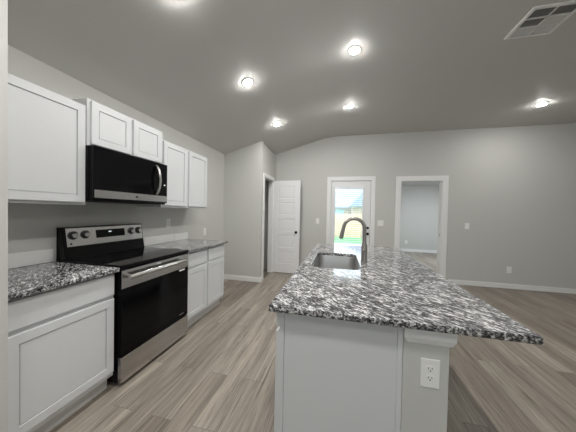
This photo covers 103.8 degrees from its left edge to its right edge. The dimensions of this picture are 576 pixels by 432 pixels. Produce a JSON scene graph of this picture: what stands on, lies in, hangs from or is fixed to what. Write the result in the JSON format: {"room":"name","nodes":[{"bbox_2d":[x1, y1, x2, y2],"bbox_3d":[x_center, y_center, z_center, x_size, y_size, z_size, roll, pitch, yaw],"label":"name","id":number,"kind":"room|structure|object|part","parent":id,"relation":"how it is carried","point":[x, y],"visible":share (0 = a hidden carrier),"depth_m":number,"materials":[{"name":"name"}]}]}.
{"room":"kitchen","nodes":[
{"label":"kitchen","id":0,"kind":"room"},
{"bbox_2d":[0,0,7,431],"bbox_3d":[-1.685,-0.033,1.089,0.700,2.648,0.125,1,1,13],"label":"wall","id":1,"kind":"structure","parent":0,"point":[3,3],"depth_m":1.06,"materials":[{"name":"grey paint"}]},
{"bbox_2d":[8,45,223,268],"bbox_3d":[-2.044,0.054,1.409,0.140,2.448,8.225,1,1,13],"label":"wall","id":2,"kind":"structure","parent":0,"point":[31,227],"depth_m":2.15,"materials":[{"name":"grey paint"}]},
{"bbox_2d":[8,249,53,268],"bbox_3d":[-1.947,0.316,1.524,0.008,0.103,0.588,1,1,13],"label":"backsplash","id":3,"kind":"structure","parent":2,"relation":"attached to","point":[15,260],"depth_m":1.67,"materials":[{"name":"white"}]},
{"bbox_2d":[8,73,85,204],"bbox_3d":[-1.768,-0.465,1.475,0.343,0.758,0.596,1,1,13],"label":"upper cabinet","id":4,"kind":"object","parent":2,"relation":"attached to","point":[47,128],"visible":1,"depth_m":1.48,"materials":[{"name":"white wood"}]},
{"bbox_2d":[72,98,161,163],"bbox_3d":[-1.606,-0.733,2.129,0.352,0.358,0.753,1,1,13],"label":"upper cabinet","id":5,"kind":"object","parent":2,"relation":"attached to","point":[107,128],"visible":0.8,"depth_m":1.97,"materials":[{"name":"white wood"}]},
{"bbox_3d":[-1.486,-0.726,1.913,0.020,0.330,0.340,1,1,13],"label":"door","id":6,"kind":"part","parent":5,"relation":"part of","materials":[{"name":"white paint"}]},
{"bbox_2d":[85,145,166,204],"bbox_3d":[-1.560,-0.335,2.123,0.455,0.430,0.751,1,1,13],"label":"microwave","id":7,"kind":"object","parent":5,"relation":"attached to","point":[111,176],"visible":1,"depth_m":1.94,"materials":[{"name":"black metal"}]},
{"bbox_3d":[-1.317,-0.367,2.296,0.061,0.295,0.028,1,1,13],"label":"handle","id":8,"kind":"part","parent":7,"relation":"part of","materials":[{"name":"silver metal"}]},
{"bbox_3d":[-1.324,-0.379,2.393,0.001,0.320,0.105,1,1,13],"label":"control panel","id":9,"kind":"part","parent":7,"relation":"part of","materials":[{"name":"black glass"}]},
{"bbox_3d":[-1.405,-0.731,2.265,0.020,0.330,0.333,1,1,13],"label":"door","id":10,"kind":"part","parent":5,"relation":"part of","materials":[{"name":"white paint"}]},
{"bbox_2d":[143,232,187,245],"bbox_3d":[-1.609,0.298,2.987,0.008,0.103,0.859,1,1,13],"label":"backsplash","id":11,"kind":"structure","parent":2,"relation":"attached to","point":[152,240],"depth_m":2.95,"materials":[{"name":"white"}]},
{"bbox_2d":[166,219,169,227],"bbox_3d":[-1.598,0.094,3.014,0.008,0.118,0.072,1,1,13],"label":"wall outlet","id":12,"kind":"object","parent":2,"relation":"attached to","point":[167,220],"visible":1,"depth_m":3.00,"materials":[{"name":"white plastic"}]},
{"bbox_2d":[137,139,206,208],"bbox_3d":[-1.437,-0.478,2.929,0.335,0.745,0.860,1,1,13],"label":"upper cabinet","id":13,"kind":"object","parent":2,"relation":"attached to","point":[186,169],"visible":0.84,"depth_m":2.81,"materials":[{"name":"white wood"}]},
{"bbox_3d":[-1.332,-0.476,2.680,0.020,0.709,0.390,1,1,13],"label":"door","id":14,"kind":"part","parent":13,"relation":"part of","materials":[{"name":"white paint"}]},
{"bbox_3d":[-1.303,-0.475,2.898,0.020,0.745,0.860,1,1,13],"label":"frame","id":15,"kind":"part","parent":13,"relation":"part of","materials":[{"name":"white paint"}]},
{"bbox_3d":[-1.234,-0.481,3.104,0.020,0.709,0.400,1,1,13],"label":"door","id":16,"kind":"part","parent":13,"relation":"part of","materials":[{"name":"white paint"}]},
{"bbox_2d":[223,141,263,277],"bbox_3d":[-0.877,-0.084,4.405,0.780,2.671,0.100,1,1,13],"label":"wall","id":17,"kind":"structure","parent":0,"point":[243,167],"depth_m":4.35,"materials":[{"name":"grey paint"}]},
{"bbox_2d":[224,275,260,281],"bbox_3d":[-0.909,1.207,4.370,0.794,0.088,0.014,1,1,13],"label":"baseboard","id":18,"kind":"structure","parent":17,"relation":"attached to","point":[229,277],"depth_m":4.36,"materials":[{"name":"white paint"}]},
{"bbox_2d":[264,145,276,180],"bbox_3d":[-0.436,-0.068,4.806,0.100,2.642,0.880,1,1,13],"label":"wall","id":19,"kind":"structure","parent":0,"point":[270,159],"depth_m":4.71,"materials":[{"name":"grey paint"}]},
{"bbox_2d":[261,172,274,280],"bbox_3d":[-0.454,0.204,4.721,0.116,2.100,0.736,1,1,13],"label":"door frame","id":20,"kind":"structure","parent":19,"relation":"attached to","point":[270,197],"depth_m":4.99,"materials":[{"name":"white paint"}]},
{"bbox_2d":[272,180,300,272],"bbox_3d":[-0.052,0.237,4.929,0.608,2.020,0.099,1,1,13],"label":"door","id":21,"kind":"structure","parent":19,"relation":"in","point":[286,211],"depth_m":4.95,"materials":[{"name":"white paint"}]},
{"bbox_2d":[8,0,575,184],"bbox_3d":[2.194,-1.419,2.406,7.880,0.731,12.390,1,1,13],"label":"ceiling","id":22,"kind":"structure","parent":0,"point":[420,65],"depth_m":2.27,"materials":[{"name":"grey paint"}]},
{"bbox_2d":[242,78,252,85],"bbox_3d":[-0.451,-1.495,2.526,0.127,0.042,0.132,1,1,13],"label":"recessed light","id":23,"kind":"object","parent":22,"relation":"in","point":[248,81],"visible":1,"depth_m":2.51,"materials":[{"name":"white paint"}]},
{"bbox_2d":[348,45,360,54],"bbox_3d":[0.678,-1.684,2.303,0.132,0.018,0.132,1,1,13],"label":"recessed light","id":24,"kind":"object","parent":22,"relation":"in","point":[355,49],"visible":1,"depth_m":2.29,"materials":[{"name":"white paint"}]},
{"bbox_2d":[504,0,575,39],"bbox_3d":[2.158,-1.650,1.914,0.350,0.013,0.340,1,1,13],"label":"ceiling vent","id":25,"kind":"object","parent":22,"relation":"in","point":[542,19],"visible":1,"depth_m":1.90,"materials":[{"name":"white plastic"}]},
{"bbox_3d":[2.102,-1.655,2.025,0.147,0.006,0.084,1,1,13],"label":"slat panel","id":26,"kind":"part","parent":25,"relation":"part of","materials":[{"name":"white plastic"}]},
{"bbox_3d":[2.080,-1.653,1.929,0.147,0.006,0.084,1,1,13],"label":"slat panel","id":27,"kind":"part","parent":25,"relation":"part of","materials":[{"name":"white plastic"}]},
{"bbox_3d":[2.058,-1.652,1.833,0.147,0.006,0.084,1,1,13],"label":"slat panel","id":28,"kind":"part","parent":25,"relation":"part of","materials":[{"name":"white plastic"}]},
{"bbox_3d":[2.257,-1.651,1.990,0.147,0.006,0.084,1,1,13],"label":"slat panel","id":29,"kind":"part","parent":25,"relation":"part of","materials":[{"name":"white plastic"}]},
{"bbox_3d":[2.235,-1.650,1.893,0.147,0.006,0.084,1,1,13],"label":"slat panel","id":30,"kind":"part","parent":25,"relation":"part of","materials":[{"name":"white plastic"}]},
{"bbox_3d":[2.213,-1.649,1.797,0.147,0.006,0.084,1,1,13],"label":"slat panel","id":31,"kind":"part","parent":25,"relation":"part of","materials":[{"name":"white plastic"}]},
{"bbox_2d":[535,102,548,105],"bbox_3d":[3.739,-1.640,3.324,0.132,0.018,0.132,1,1,13],"label":"recessed light","id":32,"kind":"object","parent":22,"relation":"in","point":[542,103],"visible":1,"depth_m":3.30,"materials":[{"name":"white paint"}]},
{"bbox_2d":[49,251,575,431],"bbox_3d":[2.138,1.395,2.454,7.880,0.100,12.390,1,1,13],"label":"floor","id":33,"kind":"structure","parent":0,"point":[219,376],"depth_m":1.85,"materials":[{"name":"brown wood"}]},
{"bbox_2d":[8,273,113,431],"bbox_3d":[-1.654,0.847,1.458,0.635,0.878,0.585,1,1,13],"label":"base cabinet","id":34,"kind":"object","parent":33,"relation":"on","point":[61,340],"visible":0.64,"depth_m":1.34,"materials":[{"name":"white wood"}]},
{"bbox_3d":[-1.346,0.506,1.388,0.020,0.150,0.558,1,1,13],"label":"drawer","id":35,"kind":"part","parent":34,"relation":"part of","materials":[{"name":"white paint"}]},
{"bbox_2d":[8,262,119,300],"bbox_3d":[-1.629,0.391,1.451,0.661,0.031,0.591,1,1,13],"label":"countertop","id":36,"kind":"structure","parent":34,"relation":"on","point":[24,281],"depth_m":1.44,"materials":[{"name":"stone"}]},
{"bbox_2d":[56,223,188,383],"bbox_3d":[-1.447,0.688,2.114,0.729,1.182,0.760,1,1,13],"label":"range","id":37,"kind":"object","parent":33,"relation":"on","point":[150,296],"visible":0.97,"depth_m":1.94,"materials":[{"name":"black metal"}]},
{"bbox_3d":[-1.783,0.163,1.875,0.011,0.072,0.072,1,1,13],"label":"knob","id":38,"kind":"part","parent":37,"relation":"part of","materials":[{"name":"black"}]},
{"bbox_3d":[-1.761,0.162,1.967,0.011,0.072,0.072,1,1,13],"label":"knob","id":39,"kind":"part","parent":37,"relation":"part of","materials":[{"name":"black"}]},
{"bbox_3d":[-1.719,0.174,2.179,0.031,0.152,0.718,1,1,13],"label":"control panel","id":40,"kind":"part","parent":37,"relation":"part of","materials":[{"name":"silver metal"}]},
{"bbox_2d":[57,247,188,268],"bbox_3d":[-1.457,0.371,2.112,0.642,0.028,0.760,1,1,13],"label":"cooktop","id":41,"kind":"object","parent":37,"relation":"in","point":[129,257],"depth_m":1.98,"materials":[{"name":"black glass"}]},
{"bbox_3d":[-1.177,1.155,2.057,0.035,0.192,0.754,1,1,13],"label":"storage drawer","id":42,"kind":"part","parent":37,"relation":"part of","materials":[{"name":"silver metal"}]},
{"bbox_3d":[-1.171,0.725,2.050,0.030,0.656,0.754,1,1,13],"label":"oven door","id":43,"kind":"part","parent":37,"relation":"part of","materials":[{"name":"black glass"}]},
{"bbox_3d":[-1.125,0.455,1.998,0.061,0.038,0.633,1,1,13],"label":"handle","id":44,"kind":"part","parent":37,"relation":"part of","materials":[{"name":"silver metal"}]},
{"bbox_2d":[187,244,223,327],"bbox_3d":[-1.317,0.829,2.915,0.635,0.878,0.843,1,1,13],"label":"base cabinet","id":45,"kind":"object","parent":33,"relation":"on","point":[205,266],"visible":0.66,"depth_m":2.78,"materials":[{"name":"white wood"}]},
{"bbox_2d":[144,239,227,252],"bbox_3d":[-1.290,0.373,2.919,0.661,0.031,0.873,1,1,13],"label":"countertop","id":46,"kind":"structure","parent":45,"relation":"on","point":[193,245],"depth_m":2.84,"materials":[{"name":"stone"}]},
{"bbox_3d":[-1.066,0.864,2.640,0.020,0.543,0.373,1,1,13],"label":"door","id":47,"kind":"part","parent":45,"relation":"part of","materials":[{"name":"white paint"}]},
{"bbox_3d":[-1.058,0.490,2.633,0.020,0.150,0.373,1,1,13],"label":"drawer","id":48,"kind":"part","parent":45,"relation":"part of","materials":[{"name":"white paint"}]},
{"bbox_3d":[-0.972,0.859,3.047,0.020,0.543,0.390,1,1,13],"label":"door","id":49,"kind":"part","parent":45,"relation":"part of","materials":[{"name":"white paint"}]},
{"bbox_3d":[-0.964,0.485,3.041,0.020,0.150,0.390,1,1,13],"label":"drawer","id":50,"kind":"part","parent":45,"relation":"part of","materials":[{"name":"white paint"}]},
{"bbox_2d":[274,312,456,431],"bbox_3d":[0.542,0.881,2.042,0.773,0.878,2.117,1,1,13],"label":"kitchen island","id":51,"kind":"object","parent":33,"relation":"on","point":[332,375],"visible":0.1,"depth_m":1.03,"materials":[{"name":"white wood"}]},
{"bbox_3d":[0.001,0.872,1.366,0.022,0.613,0.504,1,1,13],"label":"door","id":52,"kind":"part","parent":51,"relation":"part of","materials":[{"name":"white paint"}]},
{"bbox_3d":[0.009,0.497,1.360,0.022,0.090,0.504,1,1,13],"label":"drawer","id":53,"kind":"part","parent":51,"relation":"part of","materials":[{"name":"white paint"}]},
{"bbox_3d":[0.201,0.821,2.130,0.022,0.772,2.098,1,1,13],"label":"frame","id":54,"kind":"part","parent":51,"relation":"part of","materials":[{"name":"white paint"}]},
{"bbox_3d":[0.234,0.892,1.056,0.525,0.877,0.012,1,1,13],"label":"panel","id":55,"kind":"part","parent":51,"relation":"part of","materials":[{"name":"white paint"}]},
{"bbox_2d":[268,243,543,344],"bbox_3d":[0.664,0.428,2.006,1.040,0.030,2.203,1,1,13],"label":"island countertop","id":56,"kind":"structure","parent":51,"relation":"on","point":[393,288],"depth_m":1.16,"materials":[{"name":"stone"}]},
{"bbox_2d":[312,255,359,269],"bbox_3d":[0.446,0.526,2.110,0.433,0.177,0.740,1,1,13],"label":"sink","id":57,"kind":"object","parent":56,"relation":"in","point":[322,261],"visible":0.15,"depth_m":2.44,"materials":[{"name":"silver metal"}]},
{"bbox_2d":[339,217,366,262],"bbox_3d":[0.584,0.210,2.013,0.254,0.402,0.128,1,1,13],"label":"faucet","id":58,"kind":"object","parent":56,"relation":"on","point":[364,244],"visible":1,"depth_m":2.02,"materials":[{"name":"grey metal"}]},
{"bbox_3d":[0.596,0.127,2.044,0.220,0.238,0.031,1,1,13],"label":"spout","id":59,"kind":"part","parent":58,"relation":"part of","materials":[{"name":"grey metal"}]},
{"bbox_2d":[420,358,439,388],"bbox_3d":[0.600,0.665,0.954,0.074,0.121,0.008,1,1,13],"label":"wall outlet","id":60,"kind":"object","parent":51,"relation":"attached to","point":[429,368],"visible":1,"depth_m":0.95,"materials":[{"name":"white plastic"}]},
{"bbox_2d":[426,375,434,381],"bbox_3d":[0.599,0.685,0.952,0.034,0.029,0.002,1,1,13],"label":"receptacle","id":61,"kind":"object","parent":60,"relation":"attached to","point":[429,378],"depth_m":0.95,"materials":[{"name":"grey plastic"}]},
{"bbox_2d":[426,366,434,372],"bbox_3d":[0.600,0.646,0.952,0.034,0.029,0.002,1,1,13],"label":"receptacle","id":62,"kind":"object","parent":60,"relation":"attached to","point":[429,369],"depth_m":0.95,"materials":[{"name":"grey plastic"}]},
{"bbox_3d":[0.831,0.490,1.969,0.197,0.084,2.113,1,1,13],"label":"cap moulding","id":63,"kind":"part","parent":51,"relation":"part of","materials":[{"name":"white paint"}]},
{"bbox_2d":[400,185,438,249],"bbox_3d":[5.129,0.111,8.054,4.550,2.400,0.100,1,1,13],"label":"wall","id":64,"kind":"structure","parent":0,"point":[419,203],"depth_m":8.10,"materials":[{"name":"grey paint"}]},
{"bbox_2d":[400,248,436,252],"bbox_3d":[5.093,1.261,8.018,4.350,0.100,0.014,1,1,13],"label":"baseboard","id":65,"kind":"structure","parent":64,"relation":"attached to","point":[405,250],"depth_m":8.11,"materials":[{"name":"white paint"}]},
{"bbox_2d":[264,123,575,288],"bbox_3d":[2.673,-0.186,4.610,7.880,3.011,0.140,1,1,13],"label":"wall","id":66,"kind":"structure","parent":0,"point":[514,187],"depth_m":4.31,"materials":[{"name":"grey paint"}]},
{"bbox_2d":[330,181,370,245],"bbox_3d":[1.331,0.263,4.864,0.816,2.021,0.108,1,1,13],"label":"door","id":67,"kind":"structure","parent":66,"relation":"in","point":[367,184],"depth_m":4.81,"materials":[{"name":"white paint"}]},
{"bbox_2d":[334,186,363,243],"bbox_3d":[1.296,0.208,4.856,0.599,1.678,0.022,1,1,13],"label":"window blind","id":68,"kind":"object","parent":67,"relation":"attached to","point":[360,187],"visible":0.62,"depth_m":4.82,"materials":[{"name":"white"}]},
{"bbox_2d":[326,176,375,245],"bbox_3d":[1.327,0.222,4.845,0.998,2.132,0.018,1,1,13],"label":"door frame","id":69,"kind":"structure","parent":66,"relation":"attached to","point":[352,178],"depth_m":4.79,"materials":[{"name":"white paint"}]},
{"bbox_2d":[378,220,383,225],"bbox_3d":[1.930,0.148,4.705,0.116,0.118,0.016,1,1,13],"label":"light switch","id":70,"kind":"object","parent":66,"relation":"attached to","point":[380,222],"visible":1,"depth_m":4.71,"materials":[{"name":"white plastic"}]},
{"bbox_2d":[394,175,448,277],"bbox_3d":[2.674,0.258,4.606,0.951,2.123,0.158,1,1,13],"label":"door frame","id":71,"kind":"structure","parent":66,"relation":"attached to","point":[445,179],"depth_m":4.49,"materials":[{"name":"white paint"}]},
{"bbox_2d":[448,279,575,293],"bbox_3d":[4.722,1.326,4.076,3.298,0.088,0.014,1,1,13],"label":"baseboard","id":72,"kind":"structure","parent":66,"relation":"attached to","point":[458,282],"depth_m":4.19,"materials":[{"name":"white paint"}]},
{"label":"outside","id":73,"kind":"structure","parent":0,"visible":0},
{"bbox_2d":[335,229,361,243],"bbox_3d":[8.986,1.285,26.782,70.000,0.175,33.800,1,1,13],"label":"lawn","id":74,"kind":"structure","parent":73,"point":[345,240],"depth_m":12.24,"materials":[{"name":"green plant"}]},
{"bbox_2d":[335,214,361,237],"bbox_3d":[3.493,0.580,13.852,10.078,1.440,0.150,1,1,13],"label":"privacy fence","id":75,"kind":"object","parent":74,"relation":"on","point":[338,217],"visible":0.1,"depth_m":13.76,"materials":[{"name":"beige wood"}]},
{"bbox_2d":[335,189,362,228],"bbox_3d":[9.887,-1.418,24.847,16.500,5.320,12.100,1,1,13],"label":"house","id":76,"kind":"structure","parent":74,"relation":"on","point":[345,198],"depth_m":21.62,"materials":[{"name":"brick"}]},
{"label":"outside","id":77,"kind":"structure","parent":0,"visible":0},
{"bbox_2d":[334,243,360,245],"bbox_3d":[2.554,1.473,7.827,12.000,0.180,6.035,1,1,13],"label":"patio slab","id":78,"kind":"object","parent":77,"point":[334,243],"depth_m":10.65,"materials":[{"name":"concrete"}]}
]}

